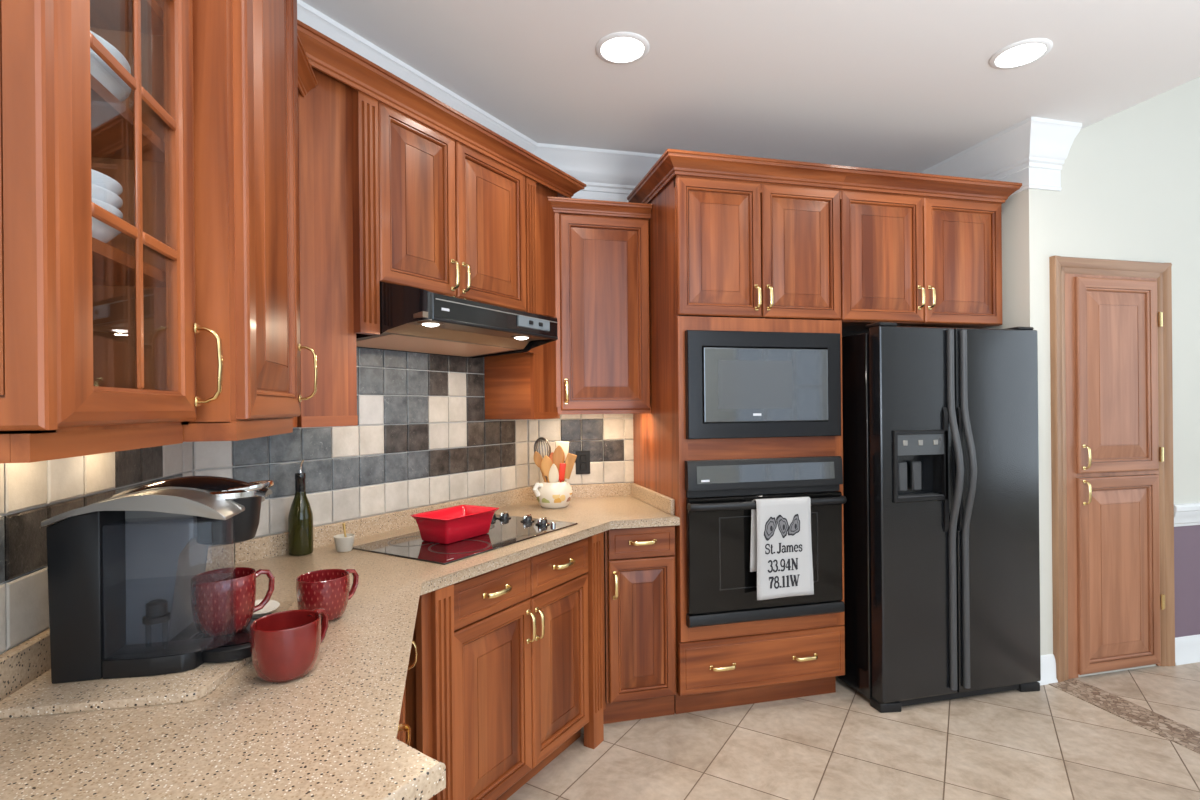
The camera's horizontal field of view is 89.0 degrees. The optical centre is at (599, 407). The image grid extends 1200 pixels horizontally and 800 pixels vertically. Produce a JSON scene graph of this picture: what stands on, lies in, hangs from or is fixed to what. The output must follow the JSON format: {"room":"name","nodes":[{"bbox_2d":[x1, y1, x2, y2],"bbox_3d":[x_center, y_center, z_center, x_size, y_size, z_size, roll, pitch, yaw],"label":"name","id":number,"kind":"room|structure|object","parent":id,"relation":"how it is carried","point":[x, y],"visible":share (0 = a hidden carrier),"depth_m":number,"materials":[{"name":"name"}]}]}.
{"room":"kitchen","nodes":[
{"label":"kitchen","id":0,"kind":"room"},
{"bbox_2d":[0,442,191,653],"bbox_3d":[-0.652,0.024,-0.880,0.128,2.850,5.801,-1,0,-14],"label":"tile backsplash","id":1,"kind":"structure","parent":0,"point":[32,493],"depth_m":1.19,"materials":[{"name":"grey tile"}]},
{"bbox_2d":[0,0,222,462],"bbox_3d":[-0.804,-0.619,0.826,0.396,1.362,0.421,-1,0,-14],"label":"upper cabinet","id":2,"kind":"object","parent":1,"relation":"attached to","point":[98,338],"visible":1,"depth_m":0.76,"materials":[{"name":"brown wood"}]},
{"bbox_2d":[92,217,121,242],"bbox_3d":[-0.763,-0.242,0.833,0.177,0.038,0.177,-1,0,-14],"label":"bowl","id":3,"kind":"object","parent":2,"relation":"on","point":[101,231],"visible":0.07,"depth_m":0.85,"materials":[{"name":"white ceramic"}]},
{"bbox_2d":[92,198,122,218],"bbox_3d":[-0.763,-0.261,0.833,0.177,0.038,0.177,-1,0,-14],"label":"bowl","id":4,"kind":"object","parent":3,"relation":"on","point":[106,206],"visible":0.05,"depth_m":0.84,"materials":[{"name":"white ceramic"}]},
{"bbox_2d":[91,183,122,208],"bbox_3d":[-0.763,-0.280,0.833,0.177,0.038,0.177,-1,0,-14],"label":"bowl","id":5,"kind":"object","parent":4,"relation":"on","point":[99,193],"visible":0.09,"depth_m":0.84,"materials":[{"name":"white ceramic"}]},
{"bbox_2d":[91,169,122,195],"bbox_3d":[-0.763,-0.299,0.833,0.177,0.038,0.177,-1,0,-14],"label":"bowl","id":6,"kind":"object","parent":5,"relation":"on","point":[97,178],"visible":0.05,"depth_m":0.84,"materials":[{"name":"white ceramic"}]},
{"bbox_2d":[90,50,130,101],"bbox_3d":[-0.800,-0.457,0.845,0.241,0.044,0.241,-1,0,-14],"label":"plate","id":7,"kind":"object","parent":2,"relation":"on","point":[99,69],"visible":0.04,"depth_m":0.86,"materials":[{"name":"white ceramic"}]},
{"bbox_2d":[90,31,130,73],"bbox_3d":[-0.801,-0.483,0.845,0.241,0.044,0.241,-1,0,-14],"label":"plate","id":8,"kind":"object","parent":7,"relation":"on","point":[121,59],"visible":0.08,"depth_m":0.86,"materials":[{"name":"white ceramic"}]},
{"bbox_2d":[90,0,162,35],"bbox_3d":[-0.836,-0.640,0.831,0.312,0.018,0.359,-1,0,-14],"label":"shelf","id":9,"kind":"object","parent":2,"relation":"attached to","point":[107,17],"depth_m":0.99,"materials":[{"name":"brown wood"}]},
{"bbox_2d":[90,74,164,161],"bbox_3d":[-0.834,-0.425,0.831,0.312,0.018,0.359,-1,0,-14],"label":"shelf","id":10,"kind":"object","parent":2,"relation":"attached to","point":[111,120],"depth_m":0.94,"materials":[{"name":"brown wood"}]},
{"bbox_2d":[92,237,165,287],"bbox_3d":[-0.832,-0.212,0.831,0.312,0.018,0.359,-1,0,-14],"label":"shelf","id":11,"kind":"object","parent":2,"relation":"attached to","point":[112,267],"depth_m":0.93,"materials":[{"name":"brown wood"}]},
{"bbox_2d":[183,0,317,441],"bbox_3d":[-0.877,-0.619,1.260,0.461,1.360,0.448,-1,0,-14],"label":"upper cabinet","id":12,"kind":"object","parent":1,"relation":"attached to","point":[245,55],"visible":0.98,"depth_m":1.12,"materials":[{"name":"brown wood"}]},
{"bbox_2d":[293,33,317,426],"bbox_3d":[-1.027,-0.477,1.716,0.381,1.076,0.500,-1,0,-14],"label":"upper cabinet","id":13,"kind":"object","parent":1,"relation":"attached to","point":[307,81],"visible":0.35,"depth_m":1.82,"materials":[{"name":"brown wood"}]},
{"bbox_2d":[191,347,527,545],"bbox_3d":[-0.886,0.026,2.654,0.128,2.850,1.789,-1,0,31],"label":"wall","id":14,"kind":"structure","parent":0,"point":[423,436],"depth_m":2.56,"materials":[{"name":"grey tile"}]},
{"bbox_2d":[0,483,630,701],"bbox_3d":[-0.762,0.474,1.929,0.955,0.073,3.534,-1,0,17],"label":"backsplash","id":15,"kind":"structure","parent":14,"relation":"attached to","point":[21,664],"depth_m":2.13,"materials":[{"name":"beige stone"}]},
{"bbox_2d":[297,19,585,427],"bbox_3d":[-0.660,-0.534,2.516,0.409,1.187,1.624,-1,0,31],"label":"upper cabinet","id":16,"kind":"object","parent":14,"relation":"attached to","point":[398,185],"visible":0.94,"depth_m":2.17,"materials":[{"name":"brown wood"}]},
{"bbox_2d":[356,281,557,357],"bbox_3d":[-0.601,-0.337,2.477,0.542,0.196,0.813,-1,0,31],"label":"range hood","id":17,"kind":"object","parent":16,"relation":"attached to","point":[412,319],"visible":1,"depth_m":2.30,"materials":[{"name":"black metal"}]},
{"bbox_2d":[417,321,443,326],"bbox_3d":[-0.598,-0.292,2.156,0.091,0.014,0.091,-1,0,-14],"label":"lamp","id":18,"kind":"object","parent":17,"relation":"attached to","point":[419,323],"depth_m":2.13,"materials":[{"name":"white glass"}]},
{"bbox_2d":[511,335,531,339],"bbox_3d":[-0.334,-0.295,2.592,0.091,0.014,0.091,-1,0,-14],"label":"lamp","id":19,"kind":"object","parent":17,"relation":"on","point":[520,337],"depth_m":2.57,"materials":[{"name":"white glass"}]},
{"bbox_2d":[297,0,1081,201],"bbox_3d":[-0.045,-1.257,1.086,2.930,0.300,6.884,-1,0,24],"label":"trim","id":20,"kind":"structure","parent":14,"relation":"attached to","point":[1032,152],"depth_m":3.16,"materials":[{"name":"white paint"}]},
{"bbox_2d":[527,315,763,497],"bbox_3d":[0.821,0.010,3.705,2.641,2.850,0.128,-1,0,-14],"label":"wall","id":21,"kind":"structure","parent":0,"point":[608,438],"depth_m":3.43,"materials":[{"name":"grey tile"}]},
{"bbox_2d":[576,451,589,473],"bbox_3d":[-0.095,0.307,3.409,0.082,0.130,0.010,-1,0,-14],"label":"outlet","id":22,"kind":"object","parent":21,"relation":"attached to","point":[583,457],"visible":1,"depth_m":3.41,"materials":[{"name":"black plastic"}]},
{"bbox_2d":[580,455,585,461],"bbox_3d":[-0.095,0.284,3.407,0.034,0.034,0.005,-1,0,-14],"label":"socket","id":23,"kind":"object","parent":22,"relation":"attached to","point":[582,457],"depth_m":3.40,"materials":[{"name":"black plastic"}]},
{"bbox_2d":[580,463,585,469],"bbox_3d":[-0.094,0.329,3.407,0.034,0.034,0.005,-1,0,-14],"label":"socket","id":24,"kind":"object","parent":22,"relation":"attached to","point":[582,465],"depth_m":3.40,"materials":[{"name":"black plastic"}]},
{"bbox_2d":[548,196,651,414],"bbox_3d":[-0.036,-0.502,3.235,0.544,1.070,0.375,-1,0,-14],"label":"upper cabinet","id":25,"kind":"object","parent":21,"relation":"attached to","point":[602,247],"visible":0.96,"depth_m":3.10,"materials":[{"name":"brown wood"}]},
{"bbox_2d":[839,166,1021,336],"bbox_3d":[1.607,-0.795,3.431,1.034,0.730,0.788,-1,0,-14],"label":"upper cabinet","id":26,"kind":"object","parent":21,"relation":"attached to","point":[917,249],"visible":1,"depth_m":3.10,"materials":[{"name":"brown wood"}]},
{"bbox_2d":[301,0,1199,172],"bbox_3d":[1.035,-1.477,0.257,4.160,0.120,7.200,-1,0,-14],"label":"ceiling","id":27,"kind":"structure","parent":0,"point":[895,85],"depth_m":2.53,"materials":[{"name":"white paint"}]},
{"bbox_2d":[595,32,649,64],"bbox_3d":[0.088,-1.404,2.393,0.212,0.008,0.212,-1,0,-14],"label":"recessed light","id":28,"kind":"object","parent":27,"relation":"in","point":[620,48],"visible":1,"depth_m":2.38,"materials":[{"name":"white paint"}]},
{"bbox_2d":[989,38,1052,68],"bbox_3d":[1.691,-1.419,2.457,0.212,0.008,0.212,-1,0,-14],"label":"recessed light","id":29,"kind":"object","parent":27,"relation":"in","point":[1024,52],"visible":1,"depth_m":2.44,"materials":[{"name":"white paint"}]},
{"bbox_2d":[507,662,1199,799],"bbox_3d":[2.004,1.449,0.282,10.000,0.050,7.600,-1,0,-14],"label":"floor","id":30,"kind":"structure","parent":0,"point":[1049,743],"depth_m":2.53,"materials":[{"name":"beige tile"}]},
{"bbox_2d":[396,640,417,745],"bbox_3d":[-0.726,0.999,1.230,0.657,0.900,0.840,-1,0,-14],"label":"base cabinet","id":31,"kind":"object","parent":30,"relation":"on","point":[403,727],"visible":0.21,"depth_m":1.62,"materials":[{"name":"brown wood"}]},
{"bbox_2d":[406,532,604,799],"bbox_3d":[-0.434,0.996,2.432,0.585,0.900,1.200,-1,0,31],"label":"base cabinet","id":32,"kind":"object","parent":30,"relation":"on","point":[508,673],"visible":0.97,"depth_m":2.14,"materials":[{"name":"brown wood"}]},
{"bbox_2d":[0,483,679,799],"bbox_3d":[-0.606,0.491,1.839,1.304,0.110,3.619,-1,0,17],"label":"countertop","id":33,"kind":"structure","parent":32,"relation":"on","point":[329,732],"depth_m":1.01,"materials":[{"name":"beige stone"}]},
{"bbox_2d":[0,601,295,718],"bbox_3d":[-0.894,0.504,1.281,0.355,0.014,0.524,-1,0,-14],"label":"stone slab","id":34,"kind":"object","parent":33,"relation":"on","point":[39,696],"visible":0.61,"depth_m":1.07,"materials":[{"name":"beige stone"}]},
{"bbox_2d":[41,475,273,683],"bbox_3d":[-0.844,0.319,1.251,0.366,0.352,0.257,-1,0,-14],"label":"coffee maker","id":35,"kind":"object","parent":34,"relation":"on","point":[122,566],"visible":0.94,"depth_m":1.17,"materials":[{"name":"black plastic"}]},
{"bbox_2d":[189,617,260,662],"bbox_3d":[-0.751,0.480,1.266,0.180,0.029,0.191,-1,0,-14],"label":"drip tray","id":36,"kind":"object","parent":35,"relation":"on","point":[236,646],"depth_m":1.19,"materials":[{"name":"black plastic"}]},
{"bbox_2d":[190,567,274,636],"bbox_3d":[-0.778,0.406,1.280,0.117,0.118,0.139,-1,0,14],"label":"mug","id":37,"kind":"object","parent":35,"relation":"on","point":[212,592],"visible":0.99,"depth_m":1.23,"materials":[{"name":"red ceramic"}]},
{"bbox_2d":[253,600,279,613],"bbox_3d":[-0.844,0.489,1.465,0.134,0.013,0.134,-1,0,-14],"label":"saucer","id":38,"kind":"object","parent":34,"relation":"on","point":[271,605],"visible":0.26,"depth_m":1.49,"materials":[{"name":"white ceramic"}]},
{"bbox_2d":[250,608,328,682],"bbox_3d":[-0.587,0.456,1.169,0.144,0.104,0.121,-1,0,-33],"label":"mug","id":39,"kind":"object","parent":33,"relation":"on","point":[284,645],"visible":1,"depth_m":1.12,"materials":[{"name":"red ceramic"}]},
{"bbox_2d":[288,459,312,555],"bbox_3d":[-1.048,0.346,2.136,0.079,0.332,0.079,-1,0,-14],"label":"oil bottle","id":40,"kind":"object","parent":33,"relation":"on","point":[300,517],"visible":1,"depth_m":2.11,"materials":[{"name":"green glass"}]},
{"bbox_2d":[296,569,358,621],"bbox_3d":[-0.668,0.457,1.486,0.118,0.104,0.141,-1,0,-1],"label":"mug","id":41,"kind":"object","parent":33,"relation":"on","point":[328,589],"visible":0.76,"depth_m":1.44,"materials":[{"name":"red ceramic"}]},
{"bbox_2d":[333,534,354,551],"bbox_3d":[-0.913,0.484,2.179,0.073,0.054,0.073,-1,0,-14],"label":"cup","id":42,"kind":"object","parent":33,"relation":"on","point":[342,544],"visible":0.99,"depth_m":2.15,"materials":[{"name":"white ceramic"}]},
{"bbox_2d":[342,523,346,536],"bbox_3d":[-0.911,0.455,2.184,0.020,0.085,0.010,-1,0,-14],"label":"stick","id":43,"kind":"object","parent":42,"relation":"in","point":[343,524],"visible":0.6,"depth_m":2.18,"materials":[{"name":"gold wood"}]},
{"bbox_2d":[353,511,577,564],"bbox_3d":[-0.501,0.491,2.424,0.473,0.034,0.782,-1,0,31],"label":"cooktop","id":44,"kind":"object","parent":33,"relation":"in","point":[505,530],"visible":0.73,"depth_m":2.28,"materials":[{"name":"black glass"}]},
{"bbox_2d":[410,505,498,543],"bbox_3d":[-0.558,0.452,2.366,0.200,0.099,0.296,-1,0,31],"label":"pan","id":45,"kind":"object","parent":44,"relation":"on","point":[453,524],"visible":1,"depth_m":2.31,"materials":[{"name":"red ceramic"}]},
{"bbox_2d":[532,481,572,507],"bbox_3d":[-0.236,0.440,3.118,0.193,0.130,0.188,-1,0,3],"label":"utensil crock","id":46,"kind":"object","parent":33,"relation":"on","point":[549,495],"visible":0.94,"depth_m":3.04,"materials":[{"name":"white ceramic"}]},
{"bbox_2d":[534,451,546,482],"bbox_3d":[-0.284,0.355,3.089,0.106,0.272,0.014,-1,0,-29],"label":"wooden spoon","id":47,"kind":"object","parent":46,"relation":"in","point":[537,457],"visible":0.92,"depth_m":3.07,"materials":[{"name":"brown wood"}]},
{"bbox_2d":[534,437,550,482],"bbox_3d":[-0.294,0.322,3.131,0.089,0.337,0.087,-1,0,-14],"label":"whisk","id":48,"kind":"object","parent":46,"relation":"in","point":[541,438],"visible":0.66,"depth_m":3.11,"materials":[{"name":"silver metal"}]},
{"bbox_2d":[541,455,552,482],"bbox_3d":[-0.262,0.364,3.067,0.066,0.251,0.030,-1,0,-43],"label":"wooden spoon","id":49,"kind":"object","parent":46,"relation":"in","point":[546,463],"visible":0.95,"depth_m":3.06,"materials":[{"name":"brown wood"}]},
{"bbox_2d":[549,464,558,482],"bbox_3d":[-0.230,0.386,3.071,0.038,0.208,0.046,-1,0,31],"label":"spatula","id":50,"kind":"object","parent":46,"relation":"in","point":[553,473],"visible":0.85,"depth_m":3.06,"materials":[{"name":"beige wood"}]},
{"bbox_2d":[552,445,564,482],"bbox_3d":[-0.211,0.342,3.124,0.064,0.295,0.012,-1,0,-14],"label":"wooden spoon","id":51,"kind":"object","parent":46,"relation":"in","point":[558,457],"visible":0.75,"depth_m":3.12,"materials":[{"name":"brown wood"}]},
{"bbox_2d":[555,441,568,482],"bbox_3d":[-0.196,0.331,3.159,0.081,0.316,0.037,-1,0,-14],"label":"spatula","id":52,"kind":"object","parent":46,"relation":"in","point":[565,445],"visible":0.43,"depth_m":3.17,"materials":[{"name":"beige plastic"}]},
{"bbox_2d":[559,463,565,481],"bbox_3d":[-0.197,0.385,3.094,0.052,0.208,0.024,-1,0,17],"label":"spatula","id":53,"kind":"object","parent":46,"relation":"in","point":[562,467],"visible":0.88,"depth_m":3.09,"materials":[{"name":"red plastic"}]},
{"bbox_2d":[562,453,576,481],"bbox_3d":[-0.174,0.360,3.104,0.115,0.260,0.028,-1,0,13],"label":"wooden turner","id":54,"kind":"object","parent":46,"relation":"in","point":[570,459],"visible":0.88,"depth_m":3.10,"materials":[{"name":"brown wood"}]},
{"bbox_2d":[603,526,676,723],"bbox_3d":[0.099,0.991,3.012,0.408,0.900,0.592,-1,0,-14],"label":"base cabinet","id":55,"kind":"object","parent":30,"relation":"on","point":[640,563],"visible":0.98,"depth_m":2.77,"materials":[{"name":"brown wood"}]},
{"bbox_2d":[627,149,848,713],"bbox_3d":[0.666,0.142,3.198,0.922,2.587,0.788,-1,0,-14],"label":"oven tower","id":56,"kind":"object","parent":30,"relation":"on","point":[758,238],"visible":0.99,"depth_m":2.89,"materials":[{"name":"brown wood"}]},
{"bbox_2d":[685,330,840,438],"bbox_3d":[0.779,-0.107,2.874,0.792,0.496,0.032,-1,0,-14],"label":"microwave","id":57,"kind":"object","parent":56,"relation":"attached to","point":[739,384],"visible":1,"depth_m":2.85,"materials":[{"name":"grey"}]},
{"bbox_2d":[685,456,846,627],"bbox_3d":[0.789,0.617,2.844,0.808,0.754,0.092,-1,0,-14],"label":"wall oven","id":58,"kind":"object","parent":56,"relation":"in","point":[721,585],"visible":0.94,"depth_m":2.83,"materials":[{"name":"black"}]},
{"bbox_2d":[750,497,813,599],"bbox_3d":[0.839,0.646,2.821,0.303,0.457,0.047,-1,0,-14],"label":"dish towel","id":59,"kind":"object","parent":58,"relation":"hanging from","point":[781,543],"visible":0.99,"depth_m":2.81,"materials":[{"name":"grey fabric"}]},
{"bbox_2d":[764,517,776,540],"bbox_3d":[0.777,0.553,2.783,0.068,0.109,0.003,-1,0,-16],"label":"print","id":60,"kind":"object","parent":59,"relation":"attached to","point":[770,523],"depth_m":2.78,"materials":[{"name":"grey"}]},
{"bbox_2d":[776,515,788,537],"bbox_3d":[0.837,0.546,2.802,0.068,0.110,0.004,-1,0,-17],"label":"print","id":61,"kind":"object","parent":59,"relation":"on","point":[782,521],"depth_m":2.80,"materials":[{"name":"grey"}]},
{"bbox_2d":[788,514,799,535],"bbox_3d":[0.896,0.542,2.818,0.065,0.100,0.004,-1,0,-14],"label":"print","id":62,"kind":"object","parent":59,"relation":"on","point":[793,519],"depth_m":2.82,"materials":[{"name":"grey"}]},
{"bbox_2d":[836,322,1040,712],"bbox_3d":[1.669,0.511,3.303,0.931,1.831,0.877,-1,0,-14],"label":"refrigerator","id":63,"kind":"object","parent":30,"relation":"on","point":[941,448],"visible":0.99,"depth_m":2.94,"materials":[{"name":"black metal"}]},
{"bbox_2d":[1049,678,1199,753],"bbox_3d":[2.990,1.413,0.740,0.195,0.003,5.019,-1,0,-14],"label":"trim","id":64,"kind":"structure","parent":30,"relation":"in","point":[1183,735],"depth_m":2.83,"materials":[{"name":"brown tile"}]},
{"bbox_2d":[981,77,1199,676],"bbox_3d":[3.946,-0.594,4.053,3.795,4.000,0.940,-1,0,-14],"label":"wall","id":65,"kind":"structure","parent":0,"point":[1130,191],"depth_m":3.31,"materials":[{"name":"white paint"}]},
{"bbox_2d":[1037,654,1057,684],"bbox_3d":[2.204,1.352,3.471,0.153,0.140,0.701,-1,0,-14],"label":"baseboard","id":66,"kind":"structure","parent":65,"relation":"attached to","point":[1048,663],"depth_m":3.15,"materials":[{"name":"white paint"}]},
{"bbox_2d":[1049,256,1174,681],"bbox_3d":[2.748,0.315,3.240,0.810,2.205,0.065,-1,0,-14],"label":"door","id":67,"kind":"structure","parent":65,"relation":"in","point":[1111,380],"depth_m":3.24,"materials":[{"name":"brown wood"}]},
{"bbox_2d":[1174,502,1199,526],"bbox_3d":[4.435,0.584,3.669,2.648,0.124,0.034,-1,0,-14],"label":"trim","id":68,"kind":"structure","parent":65,"relation":"attached to","point":[1185,514],"depth_m":3.37,"materials":[{"name":"white paint"}]},
{"bbox_2d":[1175,634,1199,664],"bbox_3d":[4.440,1.331,3.672,2.650,0.140,0.026,-1,0,-14],"label":"baseboard","id":69,"kind":"structure","parent":65,"relation":"attached to","point":[1187,648],"depth_m":3.38,"materials":[{"name":"white paint"}]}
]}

